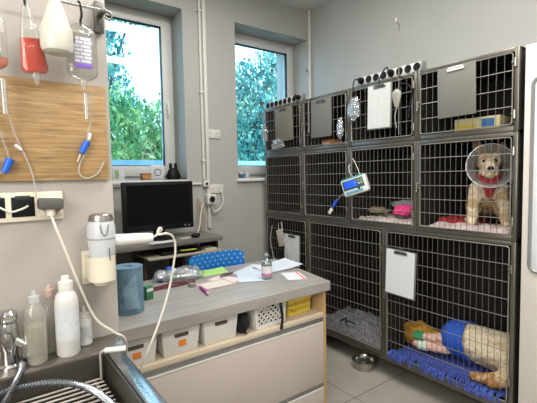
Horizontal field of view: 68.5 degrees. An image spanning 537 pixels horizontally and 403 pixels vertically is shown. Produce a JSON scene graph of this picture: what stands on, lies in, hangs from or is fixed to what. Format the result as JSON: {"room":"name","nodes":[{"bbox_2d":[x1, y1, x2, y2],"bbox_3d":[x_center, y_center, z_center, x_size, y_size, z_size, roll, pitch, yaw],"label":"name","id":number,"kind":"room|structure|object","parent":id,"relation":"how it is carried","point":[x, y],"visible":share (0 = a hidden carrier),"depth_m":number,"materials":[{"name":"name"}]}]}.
{"room":"veterinary clinic","nodes":[
{"label":"veterinary clinic","id":0,"kind":"room"},
{"bbox_2d":[0,0,118,356],"bbox_3d":[-1.317,-0.177,0.823,1.870,3.200,0.100,-4,5,-36],"label":"wall partition","id":1,"kind":"structure","parent":0,"point":[32,254],"depth_m":1.24,"materials":[{"name":"paint"}]},
{"bbox_2d":[0,191,63,222],"bbox_3d":[-0.719,0.015,1.199,0.165,0.087,0.018,-4,5,-36],"label":"wall socket","id":2,"kind":"object","parent":1,"relation":"attached to","point":[8,201],"visible":0.77,"depth_m":1.18,"materials":[{"name":"beige plastic"}]},
{"bbox_2d":[0,198,5,217],"bbox_3d":[-0.797,0.021,1.140,0.060,0.060,0.002,-4,5,-36],"label":"outlet","id":3,"kind":"object","parent":2,"relation":"attached to","point":[2,200],"depth_m":1.15,"materials":[{"name":"black plastic"}]},
{"bbox_2d":[11,197,34,217],"bbox_3d":[-0.737,0.017,1.184,0.060,0.060,0.002,-4,5,-36],"label":"outlet","id":4,"kind":"object","parent":2,"relation":"attached to","point":[17,203],"depth_m":1.18,"materials":[{"name":"black plastic"}]},
{"bbox_2d":[40,196,62,215],"bbox_3d":[-0.676,0.013,1.228,0.060,0.060,0.002,-4,5,-36],"label":"outlet","id":5,"kind":"object","parent":2,"relation":"attached to","point":[59,212],"depth_m":1.23,"materials":[{"name":"beige plastic"}]},
{"bbox_2d":[0,76,108,180],"bbox_3d":[-0.927,-0.201,1.038,0.955,0.305,0.012,-4,5,-36],"label":"wood board","id":6,"kind":"object","parent":1,"relation":"attached to","point":[50,121],"visible":1,"depth_m":1.22,"materials":[{"name":"brown wood"}]},
{"bbox_2d":[37,198,127,355],"bbox_3d":[-0.585,0.282,1.277,0.256,0.599,0.066,-4,5,-40],"label":"plug","id":7,"kind":"object","parent":1,"relation":"attached to","point":[50,205],"visible":0.97,"depth_m":1.20,"materials":[{"name":"beige plastic"}]},
{"bbox_2d":[60,0,112,33],"bbox_3d":[-0.908,-0.576,0.997,0.976,0.100,0.069,-4,5,-36],"label":"rail","id":8,"kind":"object","parent":1,"relation":"attached to","point":[99,11],"visible":1,"depth_m":1.26,"materials":[{"name":"silver metal"}]},
{"bbox_2d":[0,47,8,68],"bbox_3d":[-0.756,-0.467,1.074,0.072,0.269,0.031,-4,5,-36],"label":"bag","id":9,"kind":"object","parent":8,"relation":"hanging from","point":[3,60],"visible":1,"depth_m":1.09,"materials":[{"name":"plastic"}]},
{"bbox_2d":[1,157,14,173],"bbox_3d":[-0.761,-0.187,1.119,0.061,0.243,0.046,-4,5,-36],"label":"drip line","id":10,"kind":"object","parent":9,"relation":"hanging from","point":[7,164],"visible":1,"depth_m":1.13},
{"bbox_2d":[19,0,47,72],"bbox_3d":[-0.677,-0.472,1.132,0.072,0.267,0.031,-4,5,-43],"label":"bag","id":11,"kind":"object","parent":8,"relation":"hanging from","point":[33,60],"visible":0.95,"depth_m":1.12,"materials":[{"name":"red plastic"}]},
{"bbox_2d":[39,0,74,56],"bbox_3d":[-0.608,-0.515,1.130,0.090,0.182,0.088,-4,5,-36],"label":"bottle","id":12,"kind":"object","parent":8,"relation":"hanging from","point":[57,38],"visible":1,"depth_m":1.10,"materials":[{"name":"plastic"}]},
{"bbox_2d":[74,0,91,68],"bbox_3d":[-0.573,-0.478,1.208,0.090,0.271,0.039,-4,5,-36],"label":"bag","id":13,"kind":"object","parent":8,"relation":"hanging from","point":[82,49],"visible":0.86,"depth_m":1.20,"materials":[{"name":"clear plastic"}]},
{"bbox_2d":[77,104,91,161],"bbox_3d":[-0.567,-0.209,1.260,0.086,0.274,0.045,-4,5,-36],"label":"drip line","id":14,"kind":"object","parent":13,"relation":"hanging from","point":[85,144],"visible":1,"depth_m":1.25,"materials":[{"name":"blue plastic"}]},
{"bbox_2d":[81,251,115,285],"bbox_3d":[-0.547,0.218,1.282,0.092,0.110,0.104,-4,5,-36],"label":"holder","id":15,"kind":"object","parent":1,"relation":"attached to","point":[100,271],"visible":0.93,"depth_m":1.25,"materials":[{"name":"beige plastic"}]},
{"bbox_2d":[87,213,176,370],"bbox_3d":[-0.445,0.324,1.343,0.304,0.583,0.091,-4,5,-36],"label":"hair dryer","id":16,"kind":"object","parent":15,"relation":"in","point":[102,238],"visible":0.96,"depth_m":1.25,"materials":[{"name":"white plastic"}]},
{"bbox_2d":[104,0,307,279],"bbox_3d":[-1.470,-0.338,3.214,4.705,3.380,0.540,-4,5,-36],"label":"wall","id":17,"kind":"structure","parent":0,"point":[241,218],"depth_m":3.61,"materials":[{"name":"paint"}]},
{"bbox_2d":[105,3,188,184],"bbox_3d":[-1.183,-0.881,3.227,0.941,1.481,0.335,-4,5,-36],"label":"window","id":18,"kind":"structure","parent":17,"relation":"in","point":[162,23],"depth_m":3.50,"materials":[{"name":"plastic"}]},
{"bbox_2d":[112,168,124,180],"bbox_3d":[-1.208,-0.220,3.176,0.100,0.105,0.008,-5,5,-44],"label":"card","id":19,"kind":"object","parent":18,"relation":"on","point":[118,174],"visible":1,"depth_m":3.17,"materials":[{"name":"paper"}]},
{"bbox_2d":[151,165,163,179],"bbox_3d":[-0.953,-0.248,3.384,0.110,0.125,0.022,-3,4,-30],"label":"clock","id":20,"kind":"object","parent":18,"relation":"on","point":[157,171],"visible":0.98,"depth_m":3.38,"materials":[{"name":"white plastic"}]},
{"bbox_2d":[152,167,162,178],"bbox_3d":[-0.950,-0.247,3.379,0.090,0.100,0.002,-3,4,-30],"label":"print","id":21,"kind":"object","parent":20,"relation":"attached to","point":[157,172],"depth_m":3.38,"materials":[{"name":"paper"}]},
{"bbox_2d":[166,163,186,179],"bbox_3d":[-0.791,-0.234,3.443,0.202,0.207,0.103,-1,4,-3],"label":"binoculars","id":22,"kind":"object","parent":18,"relation":"on","point":[172,173],"visible":0.87,"depth_m":3.41,"materials":[{"name":"black plastic"}]},
{"bbox_2d":[198,0,204,178],"bbox_3d":[-0.594,-1.078,3.468,0.020,1.760,0.020,-2,4,-14],"label":"pipe","id":23,"kind":"object","parent":17,"relation":"attached to","point":[199,19],"visible":1,"depth_m":3.47,"materials":[{"name":"white plastic"}]},
{"bbox_2d":[201,0,210,227],"bbox_3d":[-0.557,-0.856,3.513,0.032,2.200,0.018,-4,5,-36],"label":"duct","id":24,"kind":"object","parent":17,"relation":"attached to","point":[202,1],"visible":1,"depth_m":3.50,"materials":[{"name":"white plastic"}]},
{"bbox_2d":[205,194,216,203],"bbox_3d":[-0.513,-0.021,3.534,0.090,0.090,0.064,-4,5,-36],"label":"power socket","id":25,"kind":"object","parent":17,"relation":"attached to","point":[209,198],"visible":1,"depth_m":3.51,"materials":[{"name":"white plastic"}]},
{"bbox_2d":[209,129,219,138],"bbox_3d":[-0.503,-0.612,3.568,0.150,0.080,0.013,-4,5,-36],"label":"wall socket","id":26,"kind":"object","parent":17,"relation":"attached to","point":[215,134],"visible":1,"depth_m":3.58,"materials":[{"name":"white plastic"}]},
{"bbox_2d":[210,184,223,192],"bbox_3d":[-0.477,-0.117,3.611,0.150,0.080,0.013,-4,5,-36],"label":"wall socket","id":27,"kind":"object","parent":17,"relation":"attached to","point":[214,188],"visible":0.98,"depth_m":3.61,"materials":[{"name":"white plastic"}]},
{"bbox_2d":[235,33,293,181],"bbox_3d":[-0.025,-0.958,4.077,0.923,1.481,0.335,-4,5,-36],"label":"window","id":28,"kind":"structure","parent":17,"relation":"in","point":[257,172],"depth_m":4.17,"materials":[{"name":"plastic"}]},
{"bbox_2d":[308,10,311,97],"bbox_3d":[0.439,-1.546,4.201,0.030,0.950,0.030,1,4,31],"label":"pipe","id":29,"kind":"object","parent":17,"relation":"attached to","point":[309,11],"visible":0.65,"depth_m":4.18,"materials":[{"name":"white plastic"}]},
{"bbox_2d":[276,0,328,9],"bbox_3d":[0.276,-1.852,0.671,4.635,0.100,5.500,-4,5,-36],"label":"ceiling","id":30,"kind":"structure","parent":0,"point":[304,4],"depth_m":4.01,"materials":[{"name":"paint"}]},
{"bbox_2d":[326,334,482,402],"bbox_3d":[0.340,1.430,0.881,4.635,0.080,5.500,-4,5,-36],"label":"floor","id":31,"kind":"structure","parent":0,"point":[389,382],"depth_m":2.72,"materials":[{"name":"tile"}]},
{"bbox_2d":[0,334,166,402],"bbox_3d":[-0.670,0.950,0.667,1.108,0.944,1.007,-4,5,-36],"label":"sink","id":32,"kind":"object","parent":31,"relation":"on","point":[125,381],"depth_m":1.14,"materials":[{"name":"metal"}]},
{"bbox_2d":[0,309,30,370],"bbox_3d":[-0.735,0.394,1.112,0.127,0.166,0.092,0,4,20],"label":"faucet","id":33,"kind":"object","parent":32,"relation":"on","point":[10,341],"visible":0.97,"depth_m":1.11,"materials":[{"name":"silver metal"}]},
{"bbox_2d":[0,321,19,370],"bbox_3d":[-0.745,0.409,1.131,0.056,0.134,0.056,-4,5,-36],"label":"tap","id":34,"kind":"object","parent":33,"relation":"on","point":[9,334],"depth_m":1.11,"materials":[{"name":"silver metal"}]},
{"bbox_2d":[15,337,30,356],"bbox_3d":[-0.710,0.417,1.137,0.044,0.056,0.026,-2,4,-10],"label":"handle","id":35,"kind":"object","parent":33,"relation":"attached to","point":[25,346],"depth_m":1.13,"materials":[{"name":"silver metal"}]},
{"bbox_2d":[23,290,46,337],"bbox_3d":[-0.683,0.366,1.154,0.060,0.215,0.060,-4,5,-36],"label":"bottle","id":36,"kind":"object","parent":32,"relation":"on","point":[34,298],"visible":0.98,"depth_m":1.14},
{"bbox_2d":[42,285,53,335],"bbox_3d":[-0.678,0.364,1.224,0.048,0.210,0.048,-4,5,-36],"label":"bottle","id":37,"kind":"object","parent":32,"relation":"on","point":[49,292],"visible":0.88,"depth_m":1.21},
{"bbox_2d":[0,356,115,402],"bbox_3d":[-0.458,0.497,0.954,0.622,0.102,0.217,1,4,29],"label":"shower hose","id":38,"kind":"object","parent":32,"relation":"on","point":[15,385],"visible":1,"depth_m":1.08,"materials":[{"name":"metal"}]},
{"bbox_2d":[54,275,80,357],"bbox_3d":[-0.617,0.346,1.206,0.067,0.245,0.067,-4,5,-36],"label":"bottle","id":39,"kind":"object","parent":32,"relation":"on","point":[66,306],"visible":1,"depth_m":1.18,"materials":[{"name":"white plastic"}]},
{"bbox_2d":[79,306,92,345],"bbox_3d":[-0.599,0.401,1.279,0.047,0.126,0.047,-4,5,-36],"label":"bottle","id":40,"kind":"object","parent":32,"relation":"on","point":[86,335],"visible":0.88,"depth_m":1.26,"materials":[{"name":"white plastic"}]},
{"bbox_2d":[115,230,222,280],"bbox_3d":[-0.902,0.783,3.045,1.060,0.982,0.465,-4,5,-36],"label":"computer desk","id":41,"kind":"object","parent":31,"relation":"on","point":[124,254],"visible":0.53,"depth_m":3.04,"materials":[{"name":"laminate"}]},
{"bbox_2d":[120,181,193,240],"bbox_3d":[-0.836,0.069,3.017,0.550,0.442,0.186,-4,4,-35],"label":"monitor","id":42,"kind":"object","parent":41,"relation":"on","point":[146,206],"visible":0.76,"depth_m":2.98,"materials":[{"name":"black plastic"}]},
{"bbox_2d":[132,244,222,260],"bbox_3d":[-0.713,0.394,3.106,0.598,0.015,0.370,-4,5,-36],"label":"shelf","id":43,"kind":"object","parent":41,"relation":"attached to","point":[147,255],"depth_m":3.01,"materials":[{"name":"wood"}]},
{"bbox_2d":[155,246,200,255],"bbox_3d":[-0.692,0.378,3.027,0.320,0.023,0.140,-4,5,-36],"label":"keyboard","id":44,"kind":"object","parent":41,"relation":"on","point":[167,252],"visible":0.9,"depth_m":2.98,"materials":[{"name":"black plastic"}]},
{"bbox_2d":[188,249,244,272],"bbox_3d":[-0.472,0.817,3.037,0.460,0.900,0.400,-4,5,-38],"label":"office chair","id":45,"kind":"object","parent":31,"relation":"on","point":[212,260],"visible":0.23,"depth_m":2.90,"materials":[{"name":"fabric"}]},
{"bbox_2d":[136,291,326,402],"bbox_3d":[-0.378,0.939,2.348,1.335,0.741,0.689,-4,5,-36],"label":"cabinet","id":46,"kind":"object","parent":31,"relation":"on","point":[271,364],"depth_m":2.15,"materials":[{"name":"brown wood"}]},
{"bbox_2d":[127,335,156,365],"bbox_3d":[-0.684,0.680,1.893,0.202,0.126,0.302,-4,5,-36],"label":"storage basket","id":47,"kind":"object","parent":46,"relation":"on","point":[137,349],"visible":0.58,"depth_m":1.79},
{"bbox_2d":[156,324,199,357],"bbox_3d":[-0.507,0.666,2.023,0.198,0.130,0.302,-4,5,-36],"label":"storage basket","id":48,"kind":"object","parent":46,"relation":"on","point":[174,342],"visible":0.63,"depth_m":1.90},
{"bbox_2d":[198,314,237,345],"bbox_3d":[-0.331,0.651,2.152,0.204,0.137,0.302,-4,5,-36],"label":"storage basket","id":49,"kind":"object","parent":46,"relation":"on","point":[224,328],"visible":0.5,"depth_m":2.03,"materials":[{"name":"plastic"}]},
{"bbox_2d":[118,258,329,342],"bbox_3d":[-0.329,0.534,2.380,1.494,0.058,0.765,-4,5,-36],"label":"countertop","id":50,"kind":"structure","parent":46,"relation":"on","point":[185,306],"depth_m":2.13,"materials":[{"name":"laminate"}]},
{"bbox_2d":[116,263,143,315],"bbox_3d":[-0.684,0.428,1.928,0.142,0.225,0.154,-4,5,-36],"label":"paper roll","id":51,"kind":"object","parent":50,"relation":"on","point":[130,289],"visible":0.96,"depth_m":1.87,"materials":[{"name":"paper"}]},
{"bbox_2d":[143,285,153,300],"bbox_3d":[-0.650,0.491,2.125,0.037,0.072,0.044,1,4,34],"label":"carton","id":52,"kind":"object","parent":50,"relation":"on","point":[148,289],"visible":0.82,"depth_m":2.11,"materials":[{"name":"cardboard"}]},
{"bbox_2d":[193,267,227,276],"bbox_3d":[-0.394,0.477,2.680,0.210,0.019,0.148,-3,4,-22],"label":"paper sheet","id":53,"kind":"object","parent":50,"relation":"on","point":[220,270],"visible":0.96,"depth_m":2.69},
{"bbox_2d":[196,279,235,289],"bbox_3d":[-0.322,0.502,2.398,0.210,0.001,0.148,-4,5,-39],"label":"paper sheet","id":54,"kind":"object","parent":50,"relation":"on","point":[221,282],"visible":0.95,"depth_m":2.39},
{"bbox_2d":[207,275,238,282],"bbox_3d":[-0.273,0.495,2.509,0.210,0.001,0.148,1,4,29],"label":"paper sheet","id":55,"kind":"object","parent":50,"relation":"on","point":[230,278],"visible":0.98,"depth_m":2.53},
{"bbox_2d":[233,264,258,273],"bbox_3d":[-0.088,0.475,2.737,0.210,0.004,0.297,1,4,26],"label":"paper sheet","id":56,"kind":"object","parent":50,"relation":"on","point":[249,267],"visible":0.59,"depth_m":2.78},
{"bbox_2d":[236,270,271,281],"bbox_3d":[-0.101,0.485,2.585,0.210,0.001,0.297,-2,4,-8],"label":"paper sheet","id":57,"kind":"object","parent":56,"relation":"on","point":[245,275],"visible":0.8,"depth_m":2.56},
{"bbox_2d":[261,252,271,276],"bbox_3d":[-0.011,0.404,2.485,0.070,0.169,0.070,-4,5,-36],"label":"glass bottle","id":58,"kind":"object","parent":57,"relation":"on","point":[266,269],"visible":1,"depth_m":2.46,"materials":[{"name":"glass"}]},
{"bbox_2d":[252,258,301,271],"bbox_3d":[0.061,0.451,2.802,0.297,0.031,0.210,-4,4,-34],"label":"paper sheet","id":59,"kind":"object","parent":50,"relation":"on","point":[282,264],"visible":0.68,"depth_m":2.82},
{"bbox_2d":[281,272,306,279],"bbox_3d":[0.164,0.483,2.563,0.125,0.001,0.190,-2,4,-12],"label":"paper sheet","id":60,"kind":"object","parent":50,"relation":"on","point":[290,275],"visible":1,"depth_m":2.56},
{"bbox_2d":[136,307,323,372],"bbox_3d":[-0.294,0.728,2.213,1.293,0.025,0.389,-4,5,-36],"label":"shelf","id":61,"kind":"object","parent":46,"relation":"attached to","point":[315,314],"depth_m":2.06,"materials":[{"name":"wood"}]},
{"bbox_2d":[236,312,248,333],"bbox_3d":[-0.151,0.652,2.158,0.076,0.127,0.132,-4,5,-36],"label":"bag","id":62,"kind":"object","parent":46,"relation":"on","point":[242,326],"visible":0.75,"depth_m":2.12,"materials":[{"name":"fabric"}]},
{"bbox_2d":[245,302,285,330],"bbox_3d":[-0.074,0.637,2.343,0.234,0.132,0.284,-4,5,-39],"label":"basket","id":63,"kind":"object","parent":46,"relation":"on","point":[253,317],"visible":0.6,"depth_m":2.21,"materials":[{"name":"plastic"}]},
{"bbox_2d":[286,295,311,316],"bbox_3d":[0.120,0.636,2.510,0.207,0.104,0.246,-4,5,-38],"label":"basket","id":64,"kind":"object","parent":46,"relation":"on","point":[300,305],"visible":0.45,"depth_m":2.42,"materials":[{"name":"plastic"}]},
{"bbox_2d":[352,353,376,371],"bbox_3d":[0.719,1.216,2.965,0.183,0.066,0.183,-4,5,-36],"label":"bowl","id":65,"kind":"object","parent":31,"relation":"on","point":[362,362],"visible":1,"depth_m":2.98,"materials":[{"name":"metal"}]},
{"bbox_2d":[326,331,493,402],"bbox_3d":[0.931,1.147,3.229,0.630,0.163,2.224,-4,5,-36],"label":"stand","id":66,"kind":"object","parent":31,"relation":"on","point":[430,377],"visible":0.07,"depth_m":2.65,"materials":[{"name":"metal"}]},
{"bbox_2d":[266,214,308,271],"bbox_3d":[0.423,0.575,3.829,0.688,0.916,0.612,-4,5,-36],"label":"cage","id":67,"kind":"object","parent":66,"relation":"on","point":[295,225],"visible":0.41,"depth_m":3.90,"materials":[{"name":"metal"}]},
{"bbox_2d":[276,223,284,246],"bbox_3d":[0.111,0.311,3.638,0.009,0.222,0.128,-4,5,-36],"label":"tag","id":68,"kind":"object","parent":67,"relation":"hanging from","point":[279,233],"visible":1,"depth_m":3.64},
{"bbox_2d":[264,152,303,217],"bbox_3d":[0.392,-0.171,3.804,0.688,0.573,0.556,-4,5,-36],"label":"cage","id":69,"kind":"object","parent":67,"relation":"on","point":[283,171],"visible":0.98,"depth_m":3.89,"materials":[{"name":"metal"}]},
{"bbox_2d":[268,156,298,212],"bbox_3d":[0.130,-0.157,3.611,0.003,0.509,0.434,-4,5,-36],"label":"grille","id":70,"kind":"object","parent":69,"relation":"attached to","point":[269,211],"depth_m":3.62,"materials":[{"name":"metal"}]},
{"bbox_2d":[263,93,305,154],"bbox_3d":[0.381,-0.704,3.770,0.688,0.492,0.556,-4,5,-36],"label":"cage","id":71,"kind":"object","parent":69,"relation":"on","point":[296,144],"depth_m":3.76,"materials":[{"name":"metal"}]},
{"bbox_2d":[268,106,296,149],"bbox_3d":[0.121,-0.660,3.579,0.003,0.366,0.418,-4,5,-36],"label":"grille","id":72,"kind":"object","parent":71,"relation":"attached to","point":[271,109],"depth_m":3.61,"materials":[{"name":"metal"}]},
{"bbox_2d":[274,105,292,142],"bbox_3d":[0.132,-0.696,3.524,0.018,0.318,0.265,-4,5,-36],"label":"clipboard","id":73,"kind":"object","parent":71,"relation":"hanging from","point":[283,116],"visible":1,"depth_m":3.52,"materials":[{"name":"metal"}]},
{"bbox_2d":[284,233,299,267],"bbox_3d":[0.209,0.427,3.522,0.018,0.299,0.220,-4,6,-36],"label":"clipboard","id":74,"kind":"object","parent":67,"relation":"hanging from","point":[292,242],"visible":0.95,"depth_m":3.51,"materials":[{"name":"paper"}]},
{"bbox_2d":[308,219,383,354],"bbox_3d":[0.836,0.603,3.268,0.688,0.916,0.783,-4,5,-36],"label":"cage","id":75,"kind":"object","parent":66,"relation":"on","point":[350,256],"visible":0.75,"depth_m":3.53,"materials":[{"name":"metal"}]},
{"bbox_2d":[302,147,349,222],"bbox_3d":[0.712,-0.149,3.369,0.688,0.573,0.526,-4,5,-36],"label":"cage","id":76,"kind":"object","parent":75,"relation":"on","point":[324,170],"visible":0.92,"depth_m":3.44,"materials":[{"name":"metal"}]},
{"bbox_2d":[307,152,339,215],"bbox_3d":[0.451,-0.136,3.176,0.003,0.509,0.404,-4,5,-36],"label":"grille","id":77,"kind":"object","parent":76,"relation":"attached to","point":[308,153],"depth_m":3.18,"materials":[{"name":"metal"}]},
{"bbox_2d":[301,89,349,150],"bbox_3d":[0.702,-0.651,3.337,0.688,0.430,0.526,-4,5,-36],"label":"cage","id":78,"kind":"object","parent":76,"relation":"on","point":[339,99],"visible":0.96,"depth_m":3.33,"materials":[{"name":"metal"}]},
{"bbox_2d":[311,97,331,137],"bbox_3d":[0.417,-0.672,3.139,0.018,0.314,0.230,-4,5,-36],"label":"clipboard","id":79,"kind":"object","parent":78,"relation":"hanging from","point":[321,110],"visible":1,"depth_m":3.13,"materials":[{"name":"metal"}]},
{"bbox_2d":[307,94,341,145],"bbox_3d":[0.441,-0.638,3.144,0.003,0.366,0.386,-4,5,-36],"label":"grille","id":80,"kind":"object","parent":78,"relation":"attached to","point":[328,95],"depth_m":3.06,"materials":[{"name":"metal"}]},
{"bbox_2d":[326,306,380,348],"bbox_3d":[0.761,0.979,3.233,0.400,0.142,0.700,-4,5,-36],"label":"fleece blanket","id":81,"kind":"object","parent":75,"relation":"in","point":[342,327],"visible":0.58,"depth_m":3.14,"materials":[{"name":"fabric"}]},
{"bbox_2d":[350,141,416,229],"bbox_3d":[1.035,-0.127,2.931,0.688,0.573,0.563,-4,5,-36],"label":"cage","id":82,"kind":"object","parent":75,"relation":"on","point":[390,169],"visible":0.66,"depth_m":3.08,"materials":[{"name":"metal"}]},
{"bbox_2d":[341,158,370,196],"bbox_3d":[0.626,-0.173,2.822,0.211,0.282,0.088,1,4,33],"label":"pump","id":83,"kind":"object","parent":82,"relation":"hanging from","point":[359,183],"visible":1,"depth_m":2.79,"materials":[{"name":"white plastic"}]},
{"bbox_2d":[355,146,407,223],"bbox_3d":[0.774,-0.114,2.738,0.003,0.509,0.441,-4,5,-36],"label":"grille","id":84,"kind":"object","parent":82,"relation":"attached to","point":[364,147],"depth_m":2.73,"materials":[{"name":"metal"}]},
{"bbox_2d":[358,213,412,224],"bbox_3d":[0.940,0.126,2.862,0.360,0.048,0.500,-4,5,-36],"label":"blanket","id":85,"kind":"object","parent":82,"relation":"in","point":[386,217],"visible":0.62,"depth_m":2.82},
{"bbox_2d":[368,206,388,213],"bbox_3d":[0.833,0.067,2.972,0.119,0.059,0.180,-4,5,-36],"label":"cloth","id":86,"kind":"object","parent":85,"relation":"on","point":[372,209],"visible":0.96,"depth_m":2.94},
{"bbox_2d":[392,205,412,216],"bbox_3d":[0.952,0.064,2.773,0.144,0.087,0.122,1,4,35],"label":"cloth","id":87,"kind":"object","parent":85,"relation":"on","point":[402,208],"visible":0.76,"depth_m":2.73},
{"bbox_2d":[348,60,426,146],"bbox_3d":[1.035,-0.660,2.883,0.688,0.492,0.597,-4,5,-36],"label":"cage","id":88,"kind":"object","parent":82,"relation":"on","point":[359,135],"depth_m":2.91,"materials":[{"name":"metal"}]},
{"bbox_2d":[367,81,392,129],"bbox_3d":[0.753,-0.654,2.682,0.018,0.319,0.205,-4,6,-36],"label":"clipboard","id":89,"kind":"object","parent":88,"relation":"hanging from","point":[379,100],"visible":1,"depth_m":2.68,"materials":[{"name":"paper"}]},
{"bbox_2d":[360,79,406,139],"bbox_3d":[0.764,-0.616,2.706,0.003,0.366,0.424,-4,5,-36],"label":"grille","id":90,"kind":"object","parent":88,"relation":"attached to","point":[394,80],"depth_m":2.64,"materials":[{"name":"metal"}]},
{"bbox_2d":[395,18,404,134],"bbox_3d":[0.843,-0.797,2.525,0.074,0.736,0.031,-4,5,-36],"label":"rod","id":91,"kind":"object","parent":88,"relation":"attached to","point":[399,76],"visible":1,"depth_m":2.50,"materials":[{"name":"metal"}]},
{"bbox_2d":[392,89,400,107],"bbox_3d":[0.814,-0.589,2.503,0.034,0.246,0.068,-4,5,-36],"label":"chamber","id":92,"kind":"object","parent":91,"relation":"hanging from","point":[396,94],"visible":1,"depth_m":2.49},
{"bbox_2d":[394,83,412,127],"bbox_3d":[0.859,-0.617,2.526,0.028,0.276,0.140,-4,5,-36],"label":"cable","id":93,"kind":"object","parent":88,"relation":"hanging from","point":[401,84],"visible":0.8,"depth_m":2.50,"materials":[{"name":"plastic"}]},
{"bbox_2d":[383,227,521,402],"bbox_3d":[1.315,0.636,2.618,0.688,0.916,0.834,-4,5,-36],"label":"cage","id":94,"kind":"object","parent":66,"relation":"on","point":[477,280],"visible":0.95,"depth_m":2.80,"materials":[{"name":"metal"}]},
{"bbox_2d":[385,247,416,300],"bbox_3d":[0.874,0.474,2.619,0.018,0.333,0.246,-4,5,-36],"label":"clipboard","id":95,"kind":"object","parent":94,"relation":"hanging from","point":[400,271],"visible":1,"depth_m":2.61,"materials":[{"name":"metal"}]},
{"bbox_2d":[404,320,438,350],"bbox_3d":[1.109,0.972,2.846,0.240,0.218,0.267,-4,5,-36],"label":"blanket","id":96,"kind":"object","parent":94,"relation":"in","point":[412,325],"visible":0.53,"depth_m":2.81,"materials":[{"name":"fabric"}]},
{"bbox_2d":[387,344,507,402],"bbox_3d":[1.291,1.057,2.620,0.639,0.064,0.740,-4,5,-36],"label":"bath mat","id":97,"kind":"object","parent":94,"relation":"in","point":[424,360],"visible":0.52,"depth_m":2.52,"materials":[{"name":"fabric"}]},
{"bbox_2d":[412,320,508,388],"bbox_3d":[1.313,0.924,2.548,0.368,0.281,0.678,-3,4,-26],"label":"dog","id":98,"kind":"object","parent":97,"relation":"on","point":[440,338],"visible":0.72,"depth_m":2.46},
{"bbox_2d":[415,131,523,241],"bbox_3d":[1.375,-0.104,2.470,0.688,0.573,0.584,-4,5,-36],"label":"cage","id":99,"kind":"object","parent":94,"relation":"on","point":[444,180],"visible":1,"depth_m":2.51,"materials":[{"name":"metal"}]},
{"bbox_2d":[437,214,488,222],"bbox_3d":[1.277,0.123,2.588,0.320,0.077,0.200,-4,5,-36],"label":"blanket","id":100,"kind":"object","parent":99,"relation":"in","point":[450,219],"visible":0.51,"depth_m":2.54,"materials":[{"name":"fabric"}]},
{"bbox_2d":[424,139,504,232],"bbox_3d":[1.114,-0.091,2.276,0.003,0.509,0.463,-4,5,-36],"label":"grille","id":101,"kind":"object","parent":99,"relation":"attached to","point":[445,141],"depth_m":2.28,"materials":[{"name":"metal"}]},
{"bbox_2d":[416,46,525,140],"bbox_3d":[1.365,-0.607,2.437,0.688,0.430,0.584,-4,5,-36],"label":"cage","id":102,"kind":"object","parent":99,"relation":"on","point":[500,75],"visible":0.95,"depth_m":2.40,"materials":[{"name":"metal"}]},
{"bbox_2d":[437,60,475,118],"bbox_3d":[1.070,-0.640,2.251,0.018,0.304,0.225,-4,4,-36],"label":"clipboard","id":103,"kind":"object","parent":102,"relation":"hanging from","point":[456,84],"visible":1,"depth_m":2.25,"materials":[{"name":"grey plastic"}]},
{"bbox_2d":[426,57,504,132],"bbox_3d":[1.104,-0.593,2.244,0.003,0.366,0.448,-4,5,-36],"label":"grille","id":104,"kind":"object","parent":102,"relation":"attached to","point":[495,127],"depth_m":2.20,"materials":[{"name":"metal"}]},
{"bbox_2d":[455,115,510,130],"bbox_3d":[1.286,-0.449,2.370,0.162,0.100,0.260,-4,5,-38],"label":"carton","id":105,"kind":"object","parent":102,"relation":"in","point":[478,121],"visible":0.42,"depth_m":2.30,"materials":[{"name":"cardboard"}]},
{"bbox_2d":[430,221,511,234],"bbox_3d":[1.253,0.149,2.385,0.270,0.050,0.500,-4,5,-36],"label":"blanket","id":106,"kind":"object","parent":99,"relation":"in","point":[479,226],"visible":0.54,"depth_m":2.30,"materials":[{"name":"fabric"}]},
{"bbox_2d":[465,141,509,226],"bbox_3d":[1.344,-0.115,2.422,0.256,0.514,0.508,1,4,26],"label":"dog","id":107,"kind":"object","parent":106,"relation":"on","point":[483,163],"visible":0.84,"depth_m":2.29},
{"bbox_2d":[518,43,536,402],"bbox_3d":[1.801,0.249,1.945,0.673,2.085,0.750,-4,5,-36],"label":"door","id":108,"kind":"structure","parent":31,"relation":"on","point":[527,391],"depth_m":2.02,"materials":[{"name":"grey metal"}]},
{"bbox_2d":[311,0,536,97],"bbox_3d":[2.154,-0.329,2.130,0.150,3.200,5.500,-4,5,-36],"label":"wall","id":109,"kind":"structure","parent":0,"point":[351,40],"depth_m":3.29,"materials":[{"name":"paint"}]},
{"label":"outside","id":110,"kind":"structure","parent":0,"visible":0},
{"bbox_2d":[112,160,264,164],"bbox_3d":[-0.317,-0.050,5.762,5.700,1.075,0.150,-4,5,-36],"label":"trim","id":111,"kind":"structure","parent":110,"point":[114,162],"depth_m":4.80,"materials":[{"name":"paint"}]},
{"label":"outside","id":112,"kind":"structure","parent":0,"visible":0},
{"bbox_3d":[-5.134,0.999,17.250,32.000,0.100,26.240,-4,5,-36],"label":"ground","id":113,"kind":"structure","parent":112,"visible":0},
{"bbox_2d":[105,18,149,137],"bbox_3d":[-3.843,-1.778,8.948,2.938,6.454,1.792,-3,4,-32],"label":"leafy tree","id":114,"kind":"object","parent":113,"relation":"on","point":[113,63],"visible":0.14,"depth_m":9.02,"materials":[{"name":"green plant"}]},
{"bbox_2d":[108,80,162,159],"bbox_3d":[-2.620,-0.487,8.190,2.839,3.932,2.132,-4,5,-36],"label":"leafy tree","id":115,"kind":"object","parent":113,"relation":"on","point":[143,151],"visible":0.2,"depth_m":7.81,"materials":[{"name":"green plant"}]},
{"bbox_2d":[235,50,276,160],"bbox_3d":[-0.280,-1.440,10.153,3.522,5.488,2.112,-3,4,-33],"label":"leafy tree","id":116,"kind":"object","parent":113,"relation":"on","point":[249,144],"visible":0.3,"depth_m":9.77,"materials":[{"name":"green plant"}]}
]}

